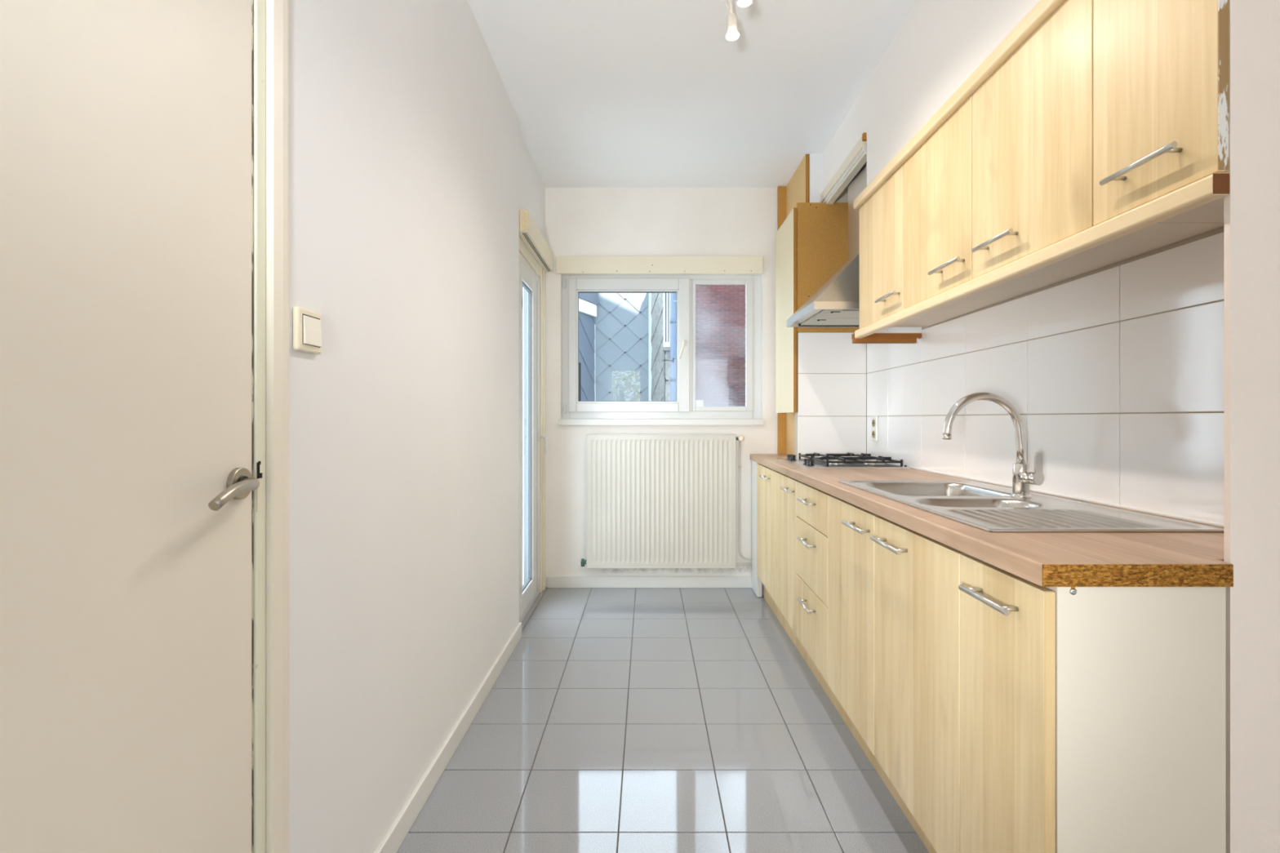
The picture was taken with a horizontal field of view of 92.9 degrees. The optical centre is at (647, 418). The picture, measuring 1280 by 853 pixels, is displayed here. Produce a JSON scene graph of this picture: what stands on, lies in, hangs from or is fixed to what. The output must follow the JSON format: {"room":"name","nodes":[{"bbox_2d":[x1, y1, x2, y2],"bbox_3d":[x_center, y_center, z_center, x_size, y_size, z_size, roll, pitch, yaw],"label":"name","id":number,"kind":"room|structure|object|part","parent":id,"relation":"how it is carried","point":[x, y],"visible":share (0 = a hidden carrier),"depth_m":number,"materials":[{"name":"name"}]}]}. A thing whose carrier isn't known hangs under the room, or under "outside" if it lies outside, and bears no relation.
{"room":"kitchen","nodes":[
{"label":"kitchen","id":0,"kind":"room"},
{"bbox_2d":[288,0,545,852],"bbox_3d":[-0.758,-0.212,0.570,0.160,2.723,7.140,0,0,0],"label":"wall","id":1,"kind":"structure","parent":0,"point":[412,170],"depth_m":1.61,"materials":[{"name":"paint"}]},
{"bbox_2d":[0,0,288,852],"bbox_3d":[-0.710,0.069,0.624,0.160,2.160,1.048,0,0,0],"label":"door","id":2,"kind":"structure","parent":1,"relation":"in","point":[144,144],"depth_m":0.83,"materials":[{"name":"beige paint"}]},
{"bbox_3d":[-0.650,0.117,0.964,0.034,0.037,0.148,0,0,-18],"label":"lever","id":3,"kind":"part","parent":2,"relation":"part of","materials":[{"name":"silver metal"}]},
{"bbox_3d":[-0.685,0.127,1.073,0.002,0.075,0.012,0,0,0],"label":"strike plate","id":4,"kind":"part","parent":2,"relation":"part of","materials":[{"name":"beige paint"}]},
{"bbox_3d":[-0.731,0.069,1.121,0.118,2.160,0.054,0,0,0],"label":"casing","id":5,"kind":"part","parent":2,"relation":"part of","materials":[{"name":"beige paint"}]},
{"bbox_2d":[293,306,322,354],"bbox_3d":[-0.669,-0.173,1.200,0.018,0.084,0.086,0,0,0],"label":"light switch","id":6,"kind":"object","parent":1,"relation":"attached to","point":[307,324],"visible":1,"depth_m":1.18,"materials":[{"name":"beige plastic"}]},
{"bbox_2d":[373,622,521,852],"bbox_3d":[-0.671,1.111,2.182,0.014,0.076,2.047,0,0,0],"label":"baseboard","id":7,"kind":"structure","parent":1,"relation":"attached to","point":[391,842],"depth_m":1.97,"materials":[{"name":"white paint"}]},
{"bbox_2d":[519,236,547,622],"bbox_3d":[-0.737,0.074,3.650,0.198,2.150,0.899,0,0,0],"label":"door","id":8,"kind":"structure","parent":1,"relation":"in","point":[531,275],"depth_m":3.79,"materials":[{"name":"white plastic"}]},
{"bbox_3d":[-0.714,0.112,3.603,0.034,1.965,0.655,0,0,0],"label":"sash","id":9,"kind":"part","parent":8,"relation":"part of","materials":[{"name":"white plastic"}]},
{"bbox_3d":[-0.729,0.112,3.607,0.036,2.075,0.785,0,0,0],"label":"frame","id":10,"kind":"part","parent":8,"relation":"part of","materials":[{"name":"white plastic"}]},
{"bbox_3d":[-0.664,0.165,3.865,0.053,0.119,0.018,0,0,0],"label":"handle","id":11,"kind":"part","parent":8,"relation":"part of","materials":[{"name":"white plastic"}]},
{"bbox_2d":[519,208,553,271],"bbox_3d":[-0.669,-1.054,3.678,0.058,0.123,0.880,0,0,0],"label":"box","id":12,"kind":"object","parent":1,"relation":"attached to","point":[529,232],"visible":0.82,"depth_m":3.51,"materials":[{"name":"beige paint"}]},
{"bbox_2d":[396,577,928,852],"bbox_3d":[0.658,1.209,0.650,3.317,0.120,7.500,0,0,0],"label":"floor","id":13,"kind":"structure","parent":0,"point":[618,720],"depth_m":2.11,"materials":[{"name":"grey tile"}]},
{"bbox_2d":[751,460,761,596],"bbox_3d":[0.717,0.713,4.019,0.030,0.863,0.239,0,0,0],"label":"strip","id":14,"kind":"object","parent":13,"relation":"on","point":[756,584],"visible":0.57,"depth_m":4.02,"materials":[{"name":"white paint"}]},
{"bbox_2d":[761,582,764,595],"bbox_3d":[0.748,1.099,3.975,0.048,0.100,0.048,0,0,0],"label":"cabinet foot","id":15,"kind":"object","parent":13,"relation":"on","point":[762,585],"visible":0.21,"depth_m":3.96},
{"bbox_2d":[756,462,773,595],"bbox_3d":[0.758,0.638,3.651,0.208,0.715,0.485,0,0,0],"label":"base cabinet","id":16,"kind":"object","parent":13,"relation":"on","point":[763,473],"visible":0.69,"depth_m":3.63,"materials":[{"name":"beige wood"}]},
{"bbox_3d":[0.673,0.339,3.505,0.039,0.011,0.170,0,0,0],"label":"handle","id":17,"kind":"part","parent":16,"relation":"part of","materials":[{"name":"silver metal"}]},
{"bbox_2d":[770,470,799,634],"bbox_3d":[0.948,0.638,3.100,0.604,0.715,0.613,0,0,0],"label":"base cabinet","id":18,"kind":"object","parent":13,"relation":"on","point":[783,487],"visible":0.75,"depth_m":3.06,"materials":[{"name":"beige wood"}]},
{"bbox_3d":[0.665,0.339,2.895,0.039,0.011,0.180,0,0,0],"label":"handle","id":19,"kind":"part","parent":18,"relation":"part of","materials":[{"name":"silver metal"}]},
{"bbox_2d":[750,453,1233,586],"bbox_3d":[0.961,0.259,2.571,0.617,0.038,3.136,0,0,0],"label":"countertop","id":20,"kind":"structure","parent":18,"relation":"on","point":[1043,559],"depth_m":1.16,"materials":[{"name":"brown wood"}]},
{"bbox_2d":[777,452,911,469],"bbox_3d":[0.996,0.216,3.184,0.508,0.048,0.588,0,0,0],"label":"gas hob","id":21,"kind":"object","parent":20,"relation":"in","point":[816,461],"visible":1,"depth_m":3.02,"materials":[{"name":"silver metal"}]},
{"bbox_3d":[0.802,0.217,3.365,0.040,0.027,0.040,0,0,0],"label":"knob","id":22,"kind":"part","parent":21,"relation":"part of","materials":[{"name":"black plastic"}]},
{"bbox_3d":[0.802,0.217,2.998,0.040,0.027,0.040,0,0,0],"label":"knob","id":23,"kind":"part","parent":21,"relation":"part of","materials":[{"name":"black plastic"}]},
{"bbox_3d":[0.945,0.221,3.045,0.078,0.016,0.078,0,0,0],"label":"burner","id":24,"kind":"part","parent":21,"relation":"part of","materials":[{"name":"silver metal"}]},
{"bbox_3d":[0.996,0.235,3.184,0.508,0.009,0.588,0,0,0],"label":"plate","id":25,"kind":"part","parent":21,"relation":"part of","materials":[{"name":"silver metal"}]},
{"bbox_2d":[799,458,902,466],"bbox_3d":[1.038,0.229,3.184,0.363,0.002,0.528,0,0,0],"label":"tray","id":26,"kind":"object","parent":21,"relation":"on","point":[816,462],"depth_m":3.01,"materials":[{"name":"silver metal"}]},
{"bbox_3d":[1.135,0.221,3.045,0.101,0.016,0.101,0,0,0],"label":"burner","id":27,"kind":"part","parent":21,"relation":"part of","materials":[{"name":"silver metal"}]},
{"bbox_2d":[942,391,1044,497],"bbox_3d":[1.031,0.079,1.825,0.277,0.318,0.088,0,0,0],"label":"mixer tap","id":28,"kind":"object","parent":20,"relation":"on","point":[1022,477],"visible":1,"depth_m":1.83,"materials":[{"name":"silver metal"}]},
{"bbox_3d":[1.018,0.029,1.842,0.250,0.218,0.025,0,0,0],"label":"spout","id":29,"kind":"part","parent":28,"relation":"part of","materials":[{"name":"silver metal"}]},
{"bbox_3d":[1.150,0.148,1.791,0.040,0.098,0.006,0,0,-20],"label":"lever","id":30,"kind":"part","parent":28,"relation":"part of","materials":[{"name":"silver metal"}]},
{"bbox_2d":[838,480,1223,532],"bbox_3d":[0.973,0.312,1.793,0.504,0.156,1.024,0,0,0],"label":"sink","id":31,"kind":"object","parent":20,"relation":"in","point":[990,508],"visible":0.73,"depth_m":1.57,"materials":[{"name":"silver metal"}]},
{"bbox_2d":[795,481,831,683],"bbox_3d":[0.945,0.638,2.537,0.610,0.715,0.511,0,0,0],"label":"base cabinet","id":32,"kind":"object","parent":13,"relation":"on","point":[811,503],"visible":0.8,"depth_m":2.50,"materials":[{"name":"beige wood"}]},
{"bbox_3d":[0.660,0.778,2.529,0.039,0.011,0.194,0,0,0],"label":"handle","id":33,"kind":"part","parent":32,"relation":"part of","materials":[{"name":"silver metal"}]},
{"bbox_3d":[0.660,0.516,2.529,0.039,0.011,0.194,0,0,0],"label":"handle","id":34,"kind":"part","parent":32,"relation":"part of","materials":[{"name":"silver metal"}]},
{"bbox_3d":[0.660,0.346,2.529,0.039,0.011,0.194,0,0,0],"label":"handle","id":35,"kind":"part","parent":32,"relation":"part of","materials":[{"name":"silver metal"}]},
{"bbox_3d":[0.687,0.854,2.536,0.018,0.284,0.509,0,0,1],"label":"drawer","id":36,"kind":"part","parent":32,"relation":"part of","materials":[{"name":"brown wood"}]},
{"bbox_3d":[0.687,0.578,2.536,0.018,0.260,0.509,0,0,1],"label":"drawer","id":37,"kind":"part","parent":32,"relation":"part of","materials":[{"name":"brown wood"}]},
{"bbox_3d":[0.687,0.365,2.536,0.018,0.157,0.509,0,0,1],"label":"drawer","id":38,"kind":"part","parent":32,"relation":"part of","materials":[{"name":"brown wood"}]},
{"bbox_2d":[764,586,936,852],"bbox_3d":[0.752,1.072,2.481,0.015,0.154,2.838,0,0,0],"label":"plinth","id":39,"kind":"object","parent":13,"relation":"on","point":[768,598],"visible":0.35,"depth_m":2.27,"materials":[{"name":"brown wood"}]},
{"bbox_2d":[827,495,878,755],"bbox_3d":[0.941,0.638,2.038,0.618,0.715,0.481,0,0,0],"label":"base cabinet","id":40,"kind":"object","parent":13,"relation":"on","point":[851,548],"visible":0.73,"depth_m":1.99,"materials":[{"name":"beige wood"}]},
{"bbox_3d":[0.652,0.339,1.902,0.039,0.011,0.186,0,0,0],"label":"handle","id":41,"kind":"part","parent":40,"relation":"part of","materials":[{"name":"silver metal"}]},
{"bbox_2d":[870,515,966,852],"bbox_3d":[0.939,0.638,1.543,0.622,0.715,0.504,0,0,0],"label":"base cabinet","id":42,"kind":"object","parent":13,"relation":"on","point":[917,575],"visible":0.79,"depth_m":1.48,"materials":[{"name":"beige wood"}]},
{"bbox_3d":[0.648,0.339,1.631,0.039,0.011,0.192,0,0,0],"label":"handle","id":43,"kind":"part","parent":42,"relation":"part of","materials":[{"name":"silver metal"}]},
{"bbox_2d":[958,554,1226,852],"bbox_3d":[0.936,0.714,1.148,0.628,0.870,0.282,0,0,0],"label":"base cabinet","id":44,"kind":"object","parent":13,"relation":"on","point":[1093,719],"visible":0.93,"depth_m":1.01,"materials":[{"name":"white laminate"}]},
{"bbox_3d":[0.641,0.339,1.142,0.039,0.011,0.160,0,0,0],"label":"handle","id":45,"kind":"part","parent":44,"relation":"part of","materials":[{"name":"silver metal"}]},
{"bbox_3d":[0.668,0.641,1.148,0.018,0.709,0.280,0,0,1],"label":"door","id":46,"kind":"part","parent":44,"relation":"part of","materials":[{"name":"brown wood"}]},
{"bbox_2d":[545,187,787,587],"bbox_3d":[0.300,-0.212,4.265,2.300,2.723,0.250,0,0,0],"label":"wall","id":47,"kind":"structure","parent":0,"point":[580,221],"depth_m":4.14,"materials":[{"name":"paint"}]},
{"bbox_2d":[546,576,751,587],"bbox_3d":[0.015,1.110,4.132,1.397,0.078,0.016,0,0,0],"label":"baseboard","id":48,"kind":"structure","parent":47,"relation":"attached to","point":[552,581],"depth_m":4.12,"materials":[{"name":"white paint"}]},
{"bbox_2d":[556,256,764,425],"bbox_3d":[0.082,-0.529,4.176,1.404,1.144,0.148,0,0,0],"label":"window","id":49,"kind":"structure","parent":47,"relation":"in","point":[682,411],"depth_m":4.16,"materials":[{"name":"white plastic"}]},
{"bbox_3d":[-0.128,-0.503,4.196,0.830,0.916,0.068,0,0,0],"label":"sash","id":50,"kind":"part","parent":49,"relation":"part of","materials":[{"name":"white plastic"}]},
{"bbox_3d":[0.089,0.021,4.142,1.390,0.044,0.080,0,0,0],"label":"sill","id":51,"kind":"part","parent":49,"relation":"part of","materials":[{"name":"white paint"}]},
{"bbox_3d":[0.233,-0.468,4.136,0.050,0.126,0.037,0,0,0],"label":"handle","id":52,"kind":"part","parent":49,"relation":"part of","materials":[{"name":"beige plastic"}]},
{"bbox_2d":[580,434,751,568],"bbox_3d":[0.124,0.551,4.085,1.150,0.896,0.066,0,0,0],"label":"radiator","id":53,"kind":"object","parent":47,"relation":"attached to","point":[653,500],"visible":1,"depth_m":4.06,"materials":[{"name":"metal"}]},
{"bbox_3d":[0.625,0.132,4.072,0.040,0.040,0.037,0,0,0],"label":"valve knob","id":54,"kind":"part","parent":53,"relation":"part of","materials":[{"name":"beige plastic"}]},
{"bbox_2d":[467,0,917,187],"bbox_3d":[0.650,-1.649,0.650,3.300,0.150,7.500,0,0,0],"label":"ceiling","id":55,"kind":"structure","parent":0,"point":[602,93],"depth_m":2.81,"materials":[{"name":"paint"}]},
{"bbox_2d":[724,0,751,40],"bbox_3d":[0.312,-1.487,1.690,0.081,0.174,1.131,0,0,0],"label":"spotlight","id":56,"kind":"object","parent":55,"relation":"attached to","point":[732,33],"visible":1,"depth_m":2.22,"materials":[{"name":"beige plastic"}]},
{"bbox_3d":[0.305,-1.517,2.230,0.012,0.075,0.021,0,0,22],"label":"stem","id":57,"kind":"part","parent":56,"relation":"part of","materials":[{"name":"beige plastic"}]},
{"bbox_3d":[0.311,-1.403,2.231,0.049,0.006,0.049,0,0,0],"label":"bulb","id":58,"kind":"part","parent":56,"relation":"part of","materials":[{"name":"white glass"}]},
{"bbox_3d":[0.311,-1.419,2.231,0.050,0.032,0.050,0,0,0],"label":"bulb","id":59,"kind":"part","parent":56,"relation":"part of","materials":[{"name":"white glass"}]},
{"bbox_3d":[0.327,-1.404,2.051,0.049,0.007,0.049,0,0,0],"label":"bulb","id":60,"kind":"part","parent":56,"relation":"part of","materials":[{"name":"white glass"}]},
{"bbox_2d":[808,153,822,202],"bbox_3d":[1.131,-0.212,3.876,0.338,2.723,0.528,0,0,0],"label":"wall column","id":61,"kind":"structure","parent":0,"point":[815,160],"depth_m":3.61,"materials":[{"name":"paint"}]},
{"bbox_2d":[795,332,866,458],"bbox_3d":[1.072,0.323,3.570,0.399,1.652,0.080,0,0,0],"label":"wall","id":62,"kind":"structure","parent":0,"point":[831,414],"depth_m":3.53,"materials":[{"name":"beige tile"}]},
{"bbox_2d":[775,202,859,413],"bbox_3d":[1.053,-0.646,3.774,0.414,1.218,0.492,0,0,0],"label":"upper cabinet","id":63,"kind":"object","parent":62,"relation":"attached to","point":[811,242],"visible":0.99,"depth_m":3.53,"materials":[{"name":"beige wood"}]},
{"bbox_3d":[0.856,-0.631,3.775,0.020,1.189,0.490,0,0,0],"label":"door","id":64,"kind":"part","parent":63,"relation":"part of","materials":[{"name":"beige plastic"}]},
{"bbox_3d":[1.064,-0.879,3.539,0.392,0.751,0.018,0,0,0],"label":"panel","id":65,"kind":"part","parent":63,"relation":"part of","materials":[{"name":"brown wood"}]},
{"bbox_2d":[786,161,866,327],"bbox_3d":[1.018,-0.993,3.136,0.475,0.957,0.568,0,0,0],"label":"extractor hood","id":66,"kind":"object","parent":62,"relation":"attached to","point":[836,303],"visible":0.44,"depth_m":3.05,"materials":[{"name":"silver metal"}]},
{"bbox_2d":[834,185,848,202],"bbox_3d":[1.190,-1.042,3.231,0.181,1.063,0.758,0,0,0],"label":"wall niche","id":67,"kind":"object","parent":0,"point":[843,197],"visible":0.04,"depth_m":3.56,"materials":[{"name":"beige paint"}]},
{"bbox_2d":[822,0,1039,190],"bbox_3d":[1.139,-1.278,2.326,0.302,0.593,2.572,0,0,0],"label":"wall","id":68,"kind":"structure","parent":0,"point":[940,44],"depth_m":2.27,"materials":[{"name":"paint"}]},
{"bbox_2d":[777,154,808,454],"bbox_3d":[0.919,-0.667,3.871,0.078,1.812,0.514,0,0,0],"label":"wooden panel","id":69,"kind":"object","parent":68,"relation":"attached to","point":[797,190],"depth_m":4.02,"materials":[{"name":"brown wood"}]},
{"bbox_2d":[820,132,866,204],"bbox_3d":[1.042,-1.294,3.232,0.052,0.098,0.759,0,0,1],"label":"lintel","id":70,"kind":"object","parent":68,"relation":"attached to","point":[856,158],"visible":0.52,"depth_m":3.13,"materials":[{"name":"beige paint"}]},
{"bbox_2d":[866,226,1223,528],"bbox_3d":[1.357,-0.212,2.595,0.186,2.723,3.090,0,0,0],"label":"wall","id":71,"kind":"structure","parent":0,"point":[1113,373],"depth_m":1.75,"materials":[{"name":"beige tile"}]},
{"bbox_2d":[871,416,878,441],"bbox_3d":[1.263,0.055,3.392,0.014,0.140,0.080,0,0,0],"label":"wall socket","id":72,"kind":"object","parent":71,"relation":"attached to","point":[874,420],"visible":1,"depth_m":3.38,"materials":[{"name":"white plastic"}]},
{"bbox_2d":[871,431,875,438],"bbox_3d":[1.259,0.088,3.392,0.003,0.042,0.042,0,0,0],"label":"outlet","id":73,"kind":"object","parent":72,"relation":"attached to","point":[873,432],"depth_m":3.39,"materials":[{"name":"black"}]},
{"bbox_2d":[871,419,875,426],"bbox_3d":[1.259,0.025,3.392,0.003,0.042,0.042,0,0,0],"label":"outlet","id":74,"kind":"object","parent":72,"relation":"attached to","point":[873,420],"depth_m":3.39,"materials":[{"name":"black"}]},
{"bbox_2d":[851,333,921,343],"bbox_3d":[1.111,-0.372,2.825,0.311,0.047,0.046,0,0,0],"label":"batten","id":75,"kind":"object","parent":71,"relation":"attached to","point":[875,338],"visible":1,"depth_m":2.81,"materials":[{"name":"brown wood"}]},
{"bbox_2d":[859,164,982,328],"bbox_3d":[1.098,-0.684,2.530,0.343,0.550,0.476,0,0,0],"label":"upper cabinet","id":76,"kind":"object","parent":71,"relation":"attached to","point":[882,216],"visible":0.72,"depth_m":2.49,"materials":[{"name":"brown wood"}]},
{"bbox_3d":[0.971,-0.684,2.530,0.017,0.550,0.474,0,0,0],"label":"door","id":77,"kind":"part","parent":76,"relation":"part of","materials":[{"name":"brown wood"}]},
{"bbox_3d":[0.945,-0.479,2.393,0.037,0.012,0.185,0,0,0],"label":"handle","id":78,"kind":"part","parent":76,"relation":"part of","materials":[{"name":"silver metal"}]},
{"bbox_2d":[903,95,1073,309],"bbox_3d":[1.098,-0.687,2.049,0.343,0.550,0.483,0,0,0],"label":"upper cabinet","id":79,"kind":"object","parent":71,"relation":"attached to","point":[938,175],"visible":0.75,"depth_m":2.01,"materials":[{"name":"brown wood"}]},
{"bbox_3d":[0.971,-0.687,2.049,0.017,0.550,0.481,0,0,0],"label":"door","id":80,"kind":"part","parent":79,"relation":"part of","materials":[{"name":"brown wood"}]},
{"bbox_3d":[0.945,-0.481,1.919,0.037,0.012,0.187,0,0,0],"label":"handle","id":81,"kind":"part","parent":79,"relation":"part of","materials":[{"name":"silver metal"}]},
{"bbox_2d":[971,0,1223,279],"bbox_3d":[1.098,-0.689,1.561,0.343,0.550,0.488,0,0,0],"label":"upper cabinet","id":82,"kind":"object","parent":71,"relation":"attached to","point":[1033,117],"visible":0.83,"depth_m":1.50,"materials":[{"name":"brown wood"}]},
{"bbox_2d":[853,0,1065,208],"bbox_3d":[0.971,-0.985,1.905,0.058,0.053,1.761,0,0,0],"label":"crown molding","id":83,"kind":"structure","parent":82,"relation":"on","point":[1042,10],"depth_m":1.79,"materials":[{"name":"brown wood"}]},
{"bbox_3d":[0.945,-0.483,1.651,0.037,0.012,0.182,0,0,0],"label":"handle","id":84,"kind":"part","parent":82,"relation":"part of","materials":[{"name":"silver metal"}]},
{"bbox_3d":[0.971,-0.689,1.561,0.017,0.550,0.486,0,0,0],"label":"door","id":85,"kind":"part","parent":82,"relation":"part of","materials":[{"name":"brown wood"}]},
{"bbox_2d":[854,173,1229,338],"bbox_3d":[0.961,-0.390,1.900,0.028,0.046,1.764,0,0,0],"label":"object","id":86,"kind":"object","parent":82,"relation":"attached to","point":[1215,186],"visible":1,"depth_m":1.33,"materials":[{"name":"brown wood"}]},
{"bbox_2d":[1093,0,1228,226],"bbox_3d":[1.098,-0.691,1.170,0.343,0.549,0.291,0,0,0],"label":"upper cabinet","id":87,"kind":"object","parent":71,"relation":"attached to","point":[1161,67],"visible":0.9,"depth_m":1.16,"materials":[{"name":"brown wood"}]},
{"bbox_3d":[0.945,-0.485,1.162,0.037,0.012,0.172,0,0,0],"label":"handle","id":88,"kind":"part","parent":87,"relation":"part of","materials":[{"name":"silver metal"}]},
{"bbox_2d":[1223,0,1279,852],"bbox_3d":[1.615,-0.212,1.028,1.271,2.723,0.011,0,0,0],"label":"wall","id":89,"kind":"structure","parent":0,"point":[1251,208],"depth_m":1.02,"materials":[{"name":"paint"}]},
{"label":"outside","id":90,"kind":"structure","parent":0,"visible":0},
{"bbox_2d":[522,520,523,577],"bbox_3d":[0.000,1.349,17.230,24.000,0.200,25.540,0,0,0],"label":"ground","id":91,"kind":"structure","parent":90,"point":[522,521],"depth_m":5.81,"materials":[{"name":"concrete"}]},
{"bbox_2d":[522,286,598,520],"bbox_3d":[-1.821,-0.251,7.633,2.358,3.000,0.631,0,0,0],"label":"extension","id":92,"kind":"object","parent":91,"relation":"on","point":[588,302],"visible":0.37,"depth_m":7.69,"materials":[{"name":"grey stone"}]},
{"bbox_3d":[-0.846,-0.141,7.479,0.003,1.100,0.090,0,0,22],"label":"pane","id":93,"kind":"part","parent":92,"relation":"part of","materials":[{"name":"black glass"}]},
{"bbox_2d":[522,293,652,400],"bbox_3d":[-1.465,-0.531,10.720,3.110,3.560,5.560,0,0,0],"label":"house","id":94,"kind":"structure","parent":91,"relation":"on","point":[623,347],"depth_m":7.98,"materials":[{"name":"grey"}]},
{"bbox_3d":[-0.695,0.009,7.965,0.020,2.480,0.030,0,0,0],"label":"edge trim","id":95,"kind":"part","parent":94,"relation":"part of","materials":[{"name":"grey metal"}]},
{"bbox_3d":[0.036,-0.511,8.033,0.052,3.520,0.135,0,0,0],"label":"corner trim","id":96,"kind":"part","parent":94,"relation":"part of","materials":[{"name":"grey metal"}]},
{"bbox_2d":[650,293,670,400],"bbox_3d":[0.240,-0.276,7.710,0.400,3.050,0.520,0,0,0],"label":"wall","id":97,"kind":"structure","parent":91,"relation":"on","point":[660,302],"depth_m":7.68,"materials":[{"name":"grey"}]},
{"bbox_3d":[0.258,-0.859,7.500,0.144,0.045,0.100,0,0,0],"label":"sill","id":98,"kind":"part","parent":97,"relation":"part of","materials":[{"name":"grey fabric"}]},
{"bbox_3d":[0.267,-1.346,7.535,0.106,0.810,0.010,0,0,0],"label":"pane","id":99,"kind":"part","parent":97,"relation":"part of","materials":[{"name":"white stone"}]},
{"bbox_2d":[662,293,676,400],"bbox_3d":[0.276,-0.276,7.322,0.178,3.050,0.095,0,0,-37],"label":"downpipe","id":100,"kind":"object","parent":91,"relation":"on","point":[673,318],"visible":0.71,"depth_m":7.31,"materials":[{"name":"blue metal"}]},
{"bbox_2d":[695,284,745,406],"bbox_3d":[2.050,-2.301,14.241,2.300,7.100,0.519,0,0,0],"label":"brick house","id":101,"kind":"structure","parent":91,"relation":"on","point":[720,309],"depth_m":13.98,"materials":[{"name":"red brick"}]},
{"bbox_2d":[695,400,702,406],"bbox_3d":[1.185,-0.286,13.930,0.160,0.270,0.100,0,0,0],"label":"meter box","id":102,"kind":"object","parent":101,"relation":"attached to","point":[698,402],"visible":0.56,"depth_m":13.88,"materials":[{"name":"white plastic"}]}
]}

